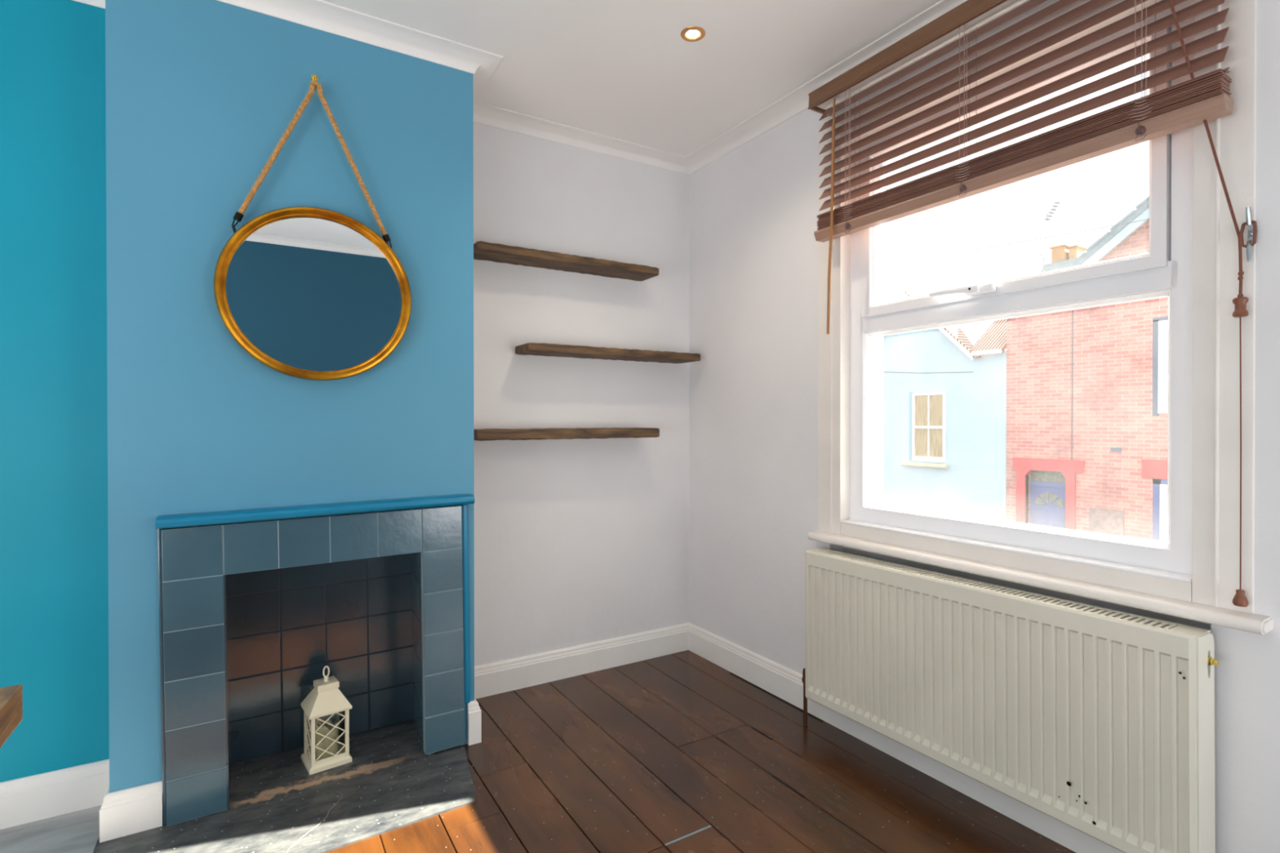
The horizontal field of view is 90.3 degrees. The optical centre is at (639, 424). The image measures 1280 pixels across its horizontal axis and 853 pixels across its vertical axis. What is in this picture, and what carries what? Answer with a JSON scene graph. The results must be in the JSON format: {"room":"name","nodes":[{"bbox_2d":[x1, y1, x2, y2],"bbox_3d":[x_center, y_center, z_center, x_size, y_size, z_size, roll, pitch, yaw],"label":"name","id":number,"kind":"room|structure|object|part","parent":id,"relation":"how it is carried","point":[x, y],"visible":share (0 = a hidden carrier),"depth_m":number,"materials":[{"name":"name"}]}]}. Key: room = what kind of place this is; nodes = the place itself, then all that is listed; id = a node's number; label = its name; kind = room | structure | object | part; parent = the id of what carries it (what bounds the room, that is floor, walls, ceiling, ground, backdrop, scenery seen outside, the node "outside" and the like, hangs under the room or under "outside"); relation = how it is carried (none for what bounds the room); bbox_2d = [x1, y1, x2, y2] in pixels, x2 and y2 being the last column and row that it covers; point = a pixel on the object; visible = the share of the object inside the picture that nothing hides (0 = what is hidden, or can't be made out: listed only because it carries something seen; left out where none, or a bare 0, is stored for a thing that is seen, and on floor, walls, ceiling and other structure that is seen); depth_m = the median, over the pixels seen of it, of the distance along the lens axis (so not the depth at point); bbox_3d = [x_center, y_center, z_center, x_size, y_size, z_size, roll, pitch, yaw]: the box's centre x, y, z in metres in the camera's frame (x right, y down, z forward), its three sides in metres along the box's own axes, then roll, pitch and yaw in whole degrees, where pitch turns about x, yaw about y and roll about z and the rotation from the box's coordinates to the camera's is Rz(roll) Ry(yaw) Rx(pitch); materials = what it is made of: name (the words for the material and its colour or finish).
{"room":"living room","nodes":[
{"label":"living room","id":0,"kind":"room"},
{"bbox_2d":[0,0,109,782],"bbox_3d":[-2.346,-0.091,1.581,1.713,2.700,0.120,0,0,-31],"label":"wall","id":1,"kind":"structure","parent":0,"point":[54,545],"depth_m":1.88,"materials":[{"name":"teal paint"}]},
{"bbox_2d":[0,684,22,747],"bbox_3d":[-1.180,0.794,0.400,0.967,0.740,0.898,0,0,-31],"label":"wooden table","id":2,"kind":"object","parent":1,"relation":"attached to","point":[11,696],"visible":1,"depth_m":0.99,"materials":[{"name":"brown wood"}]},
{"bbox_2d":[0,759,109,829],"bbox_3d":[-2.275,1.093,1.549,1.593,0.131,0.019,0,0,-31],"label":"baseboard","id":3,"kind":"structure","parent":1,"relation":"attached to","point":[31,798],"depth_m":1.87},
{"bbox_2d":[105,0,474,792],"bbox_3d":[-1.165,-0.121,2.242,1.032,2.650,0.466,0,0,-31],"label":"wall","id":4,"kind":"structure","parent":0,"point":[201,95],"depth_m":1.94,"materials":[{"name":"blue paint"}]},
{"bbox_2d":[99,780,163,842],"bbox_3d":[-1.493,1.092,1.894,0.139,0.128,0.243,0,0,-31],"label":"baseboard","id":5,"kind":"structure","parent":4,"relation":"attached to","point":[131,811],"depth_m":1.79,"materials":[{"name":"white wood"}]},
{"bbox_2d":[311,74,318,90],"bbox_3d":[-1.030,-1.089,2.020,0.022,0.064,0.047,0,0,-31],"label":"hook","id":6,"kind":"object","parent":4,"relation":"attached to","point":[313,77],"visible":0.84,"depth_m":2.03,"materials":[{"name":"gold metal"}]},
{"bbox_2d":[213,80,411,381],"bbox_3d":[-1.011,-0.610,2.007,0.556,0.942,0.042,0,2,-31],"label":"wall mirror","id":7,"kind":"object","parent":6,"relation":"hanging from","point":[308,293],"visible":1,"depth_m":2.00,"materials":[{"name":"gold mirror"}]},
{"bbox_3d":[-1.012,-0.409,2.010,0.556,0.540,0.039,0,1,-31],"label":"frame","id":8,"kind":"part","parent":7,"relation":"part of","materials":[{"name":"gold metal"}]},
{"bbox_2d":[226,217,401,371],"bbox_3d":[-1.014,-0.409,2.014,0.498,0.498,0.004,0,1,-31],"label":"mirror glass","id":9,"kind":"object","parent":7,"relation":"attached to","point":[306,294],"depth_m":2.00,"materials":[{"name":"blue mirror"}]},
{"bbox_2d":[155,493,475,826],"bbox_3d":[-1.063,0.705,2.182,0.906,0.898,0.366,-1,1,-31],"label":"fireplace","id":10,"kind":"object","parent":4,"relation":"attached to","point":[253,612],"visible":1,"depth_m":2.20,"materials":[{"name":"blue tile"}]},
{"bbox_3d":[-0.987,0.273,2.045,0.906,0.032,0.058,-1,1,-31],"label":"mantel moulding","id":11,"kind":"part","parent":10,"relation":"part of","materials":[{"name":"blue paint"}]},
{"bbox_2d":[466,697,481,745],"bbox_3d":[-0.696,1.078,2.464,0.046,0.150,0.385,0,0,-31],"label":"baseboard","id":12,"kind":"structure","parent":4,"relation":"attached to","point":[473,711],"depth_m":2.30,"materials":[{"name":"white wood"}]},
{"bbox_2d":[71,0,967,175],"bbox_3d":[-0.350,-1.285,0.546,3.850,0.048,4.000,0,0,-31],"label":"trim","id":13,"kind":"structure","parent":4,"relation":"attached to","point":[319,15],"depth_m":2.30,"materials":[{"name":"paint"}]},
{"bbox_2d":[0,649,1075,852],"bbox_3d":[-0.730,1.192,0.327,4.744,0.063,4.000,0,0,-31],"label":"floor","id":14,"kind":"structure","parent":0,"point":[678,752],"depth_m":2.02,"materials":[{"name":"brown wood"}]},
{"bbox_2d":[93,720,475,852],"bbox_3d":[-1.039,1.163,1.976,1.010,0.026,0.682,0,0,-31],"label":"hearth","id":15,"kind":"object","parent":14,"relation":"on","point":[389,783],"visible":0.91,"depth_m":1.94,"materials":[{"name":"stone"}]},
{"bbox_2d":[300,665,352,774],"bbox_3d":[-1.074,0.987,2.181,0.133,0.324,0.133,0,0,-39],"label":"lantern","id":16,"kind":"object","parent":15,"relation":"on","point":[325,699],"visible":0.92,"depth_m":2.15,"materials":[{"name":"beige paint"}]},
{"bbox_3d":[-1.113,1.044,2.150,0.001,0.147,0.094,0,0,-39],"label":"pane","id":17,"kind":"part","parent":16,"relation":"part of","materials":[{"name":"clear glass"}]},
{"bbox_3d":[-1.074,1.044,2.181,0.117,0.168,0.117,0,0,-39],"label":"frame","id":18,"kind":"part","parent":16,"relation":"part of","materials":[{"name":"beige paint"}]},
{"bbox_2d":[315,719,338,758],"bbox_3d":[-1.074,1.067,2.181,0.075,0.117,0.075,0,0,-31],"label":"candle","id":19,"kind":"object","parent":16,"relation":"in","point":[325,728],"visible":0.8,"depth_m":2.15,"materials":[{"name":"beige wax"}]},
{"bbox_3d":[-1.036,1.043,2.212,0.001,0.147,0.094,0,0,-39],"label":"pane","id":20,"kind":"part","parent":16,"relation":"part of","materials":[{"name":"clear glass"}]},
{"bbox_2d":[473,122,688,666],"bbox_3d":[-0.183,-0.101,3.068,1.545,2.700,0.120,0,0,-31],"label":"wall","id":21,"kind":"structure","parent":0,"point":[578,541],"depth_m":2.93,"materials":[{"name":"white paint"}]},
{"bbox_2d":[473,240,658,281],"bbox_3d":[-0.318,-0.714,2.815,0.857,0.039,0.164,0,0,-31],"label":"floating shelf","id":22,"kind":"object","parent":21,"relation":"attached to","point":[482,251],"visible":0.97,"depth_m":2.76,"materials":[{"name":"brown wood"}]},
{"bbox_2d":[474,427,659,440],"bbox_3d":[-0.318,0.040,2.818,0.863,0.047,0.164,0,0,-31],"label":"floating shelf","id":23,"kind":"object","parent":21,"relation":"attached to","point":[486,434],"visible":0.99,"depth_m":2.72,"materials":[{"name":"brown wood"}]},
{"bbox_2d":[474,622,688,698],"bbox_3d":[-0.265,1.084,2.942,1.225,0.131,0.019,0,0,-31],"label":"baseboard","id":24,"kind":"structure","parent":21,"relation":"attached to","point":[512,674],"depth_m":2.92,"materials":[{"name":"white wood"}]},
{"bbox_2d":[515,342,700,363],"bbox_3d":[-0.124,-0.325,2.936,0.884,0.040,0.164,0,0,-31],"label":"shelf","id":25,"kind":"object","parent":21,"relation":"attached to","point":[529,348],"visible":1,"depth_m":2.85,"materials":[{"name":"brown wood"}]},
{"bbox_2d":[320,0,941,156],"bbox_3d":[-0.291,-1.368,0.641,4.250,0.120,4.300,0,0,-31],"label":"ceiling","id":26,"kind":"structure","parent":0,"point":[624,70],"depth_m":2.23,"materials":[{"name":"paint"}]},
{"bbox_2d":[680,26,705,41],"bbox_3d":[0.178,-1.319,2.146,0.084,0.017,0.084,0,0,-31],"label":"recessed light","id":27,"kind":"object","parent":26,"relation":"in","point":[694,33],"visible":1,"depth_m":2.14,"materials":[{"name":"brown"}]},
{"bbox_3d":[0.178,-1.313,2.146,0.045,0.005,0.045,0,0,-31],"label":"bulb","id":28,"kind":"part","parent":27,"relation":"part of","materials":[{"name":"white glass"}]},
{"bbox_2d":[688,0,1279,852],"bbox_3d":[1.395,-0.095,1.629,0.250,2.700,4.220,0,0,-31],"label":"wall","id":29,"kind":"structure","parent":0,"point":[753,209],"depth_m":2.66,"materials":[{"name":"white paint"}]},
{"bbox_2d":[688,622,1123,852],"bbox_3d":[1.287,1.090,1.557,0.019,0.131,4.000,0,0,-31],"label":"baseboard","id":30,"kind":"structure","parent":29,"relation":"attached to","point":[784,682],"depth_m":2.29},
{"bbox_2d":[801,548,1219,852],"bbox_3d":[0.964,0.824,1.942,0.102,0.701,1.226,0,0,-31],"label":"radiator","id":31,"kind":"object","parent":29,"relation":"attached to","point":[1098,721],"visible":0.99,"depth_m":1.71,"materials":[{"name":"metal"}]},
{"bbox_3d":[0.670,0.752,2.428,0.093,0.551,0.020,0,0,-31],"label":"panel","id":32,"kind":"part","parent":31,"relation":"part of","materials":[{"name":"metal"}]},
{"bbox_2d":[809,548,1210,636],"bbox_3d":[0.972,0.477,1.936,0.089,0.006,1.160,0,0,-31],"label":"grille","id":33,"kind":"object","parent":31,"relation":"attached to","point":[1103,616],"depth_m":1.75,"materials":[{"name":"metal"}]},
{"bbox_3d":[1.272,0.749,1.443,0.093,0.551,0.020,0,0,-31],"label":"panel","id":34,"kind":"part","parent":31,"relation":"part of","materials":[{"name":"metal"}]},
{"bbox_2d":[807,0,1272,635],"bbox_3d":[1.077,-0.362,1.977,0.189,1.628,1.320,0,0,-31],"label":"window","id":35,"kind":"structure","parent":29,"relation":"in","point":[1191,260],"depth_m":1.64,"materials":[{"name":"white plastic"}]},
{"bbox_3d":[1.022,-0.422,2.028,0.046,0.027,0.204,0,0,-31],"label":"handle","id":36,"kind":"part","parent":35,"relation":"part of","materials":[{"name":"white plastic"}]},
{"bbox_3d":[1.118,-0.347,2.015,0.080,1.443,1.064,0,0,-31],"label":"frame","id":37,"kind":"part","parent":35,"relation":"part of","materials":[{"name":"white plastic"}]},
{"bbox_2d":[807,0,1257,607],"bbox_3d":[1.003,-0.422,1.907,0.120,1.652,1.238,0,0,-31],"label":"blind","id":38,"kind":"object","parent":35,"relation":"attached to","point":[1205,98],"visible":1,"depth_m":1.80,"materials":[{"name":"brown wood"}]},
{"bbox_3d":[0.756,-0.964,2.277,0.066,0.472,0.048,0,0,-31],"label":"ladder cord","id":39,"kind":"part","parent":38,"relation":"part of","materials":[{"name":"fabric"}]},
{"bbox_3d":[0.980,-0.962,1.910,0.066,0.472,0.049,0,0,-31],"label":"ladder cord","id":40,"kind":"part","parent":38,"relation":"part of","materials":[{"name":"fabric"}]},
{"bbox_3d":[0.990,-0.709,1.911,0.060,0.034,1.186,0,0,-31],"label":"rail","id":41,"kind":"part","parent":38,"relation":"part of","materials":[{"name":"brown wood"}]},
{"bbox_3d":[1.212,-0.960,1.531,0.066,0.472,0.048,0,0,-31],"label":"ladder cord","id":42,"kind":"part","parent":38,"relation":"part of","materials":[{"name":"fabric"}]},
{"bbox_3d":[1.274,-0.407,1.454,0.195,1.557,0.026,0,0,33],"label":"pull cord","id":43,"kind":"part","parent":38,"relation":"part of","materials":[{"name":"fabric"}]},
{"bbox_3d":[1.054,0.435,1.967,0.133,0.033,1.320,0,0,-31],"label":"sill","id":44,"kind":"part","parent":35,"relation":"part of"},
{"bbox_2d":[1245,206,1257,262],"bbox_3d":[1.353,-0.421,1.412,0.038,0.120,0.016,0,0,-31],"label":"cleat","id":45,"kind":"object","parent":35,"relation":"attached to","point":[1249,223],"visible":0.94,"depth_m":1.41,"materials":[{"name":"silver metal"}]},
{"label":"outside","id":46,"kind":"structure","parent":0,"visible":0},
{"bbox_3d":[23.384,3.073,23.256,59.700,0.200,70.000,0,0,-31],"label":"street","id":47,"kind":"object","parent":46,"visible":0},
{"bbox_2d":[883,290,1007,520],"bbox_3d":[9.282,-0.317,17.018,6.250,6.670,4.145,0,0,-31],"label":"house","id":48,"kind":"structure","parent":47,"relation":"on","point":[944,388],"depth_m":14.92,"materials":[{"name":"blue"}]},
{"bbox_3d":[6.850,0.974,15.368,0.150,0.090,1.220,0,0,-31],"label":"stone sill","id":49,"kind":"part","parent":48,"relation":"part of","materials":[{"name":"beige stone"}]},
{"bbox_3d":[6.951,0.064,15.308,0.008,1.570,0.780,0,0,-31],"label":"pane","id":50,"kind":"part","parent":48,"relation":"part of","materials":[{"name":"beige glass"}]},
{"bbox_2d":[1039,244,1088,273],"bbox_3d":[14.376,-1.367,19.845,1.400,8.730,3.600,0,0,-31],"label":"house","id":51,"kind":"structure","parent":47,"relation":"on","point":[1062,255],"depth_m":20.30,"materials":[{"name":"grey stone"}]},
{"bbox_2d":[1044,200,1060,263],"bbox_3d":[13.203,-6.156,20.391,0.049,1.906,0.460,0,0,-31],"label":"tv aerial","id":52,"kind":"object","parent":51,"relation":"attached to","point":[1057,202],"visible":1,"depth_m":20.46,"materials":[{"name":"grey metal"}]},
{"bbox_2d":[1006,195,1168,542],"bbox_3d":[12.876,-1.005,12.018,7.320,8.092,8.120,0,0,-31],"label":"brick house","id":53,"kind":"structure","parent":47,"relation":"on","point":[1087,388],"depth_m":12.30,"materials":[{"name":"red brick"}]},
{"bbox_3d":[8.474,2.114,13.166,0.080,1.850,0.780,0,0,-31],"label":"door","id":54,"kind":"part","parent":53,"relation":"part of","materials":[{"name":"blue paint"}]},
{"bbox_3d":[8.477,1.061,13.163,0.030,0.255,0.780,0,0,-31],"label":"transom pane","id":55,"kind":"part","parent":53,"relation":"part of","materials":[{"name":"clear glass"}]},
{"bbox_3d":[8.464,1.541,13.157,0.022,0.263,0.559,0,0,-31],"label":"fan pane","id":56,"kind":"part","parent":53,"relation":"part of","materials":[{"name":"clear glass"}]},
{"bbox_3d":[8.891,1.954,12.136,0.040,0.680,0.570,0,0,-31],"label":"vent panel","id":57,"kind":"part","parent":53,"relation":"part of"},
{"bbox_3d":[9.559,-1.026,11.019,0.008,1.570,0.870,0,0,-31],"label":"pane","id":58,"kind":"part","parent":53,"relation":"part of","materials":[{"name":"white glass"}]},
{"bbox_3d":[9.569,1.759,11.021,0.008,1.300,0.840,0,0,-31],"label":"pane","id":59,"kind":"part","parent":53,"relation":"part of","materials":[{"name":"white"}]},
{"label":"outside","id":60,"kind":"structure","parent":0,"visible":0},
{"bbox_2d":[885,218,1149,265],"bbox_3d":[6.440,-3.480,12.296,0.013,0.963,15.001,0,0,-31],"label":"overhead wire","id":61,"kind":"object","parent":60,"point":[1147,219],"visible":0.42,"depth_m":11.41,"materials":[{"name":"grey metal"}]}
]}

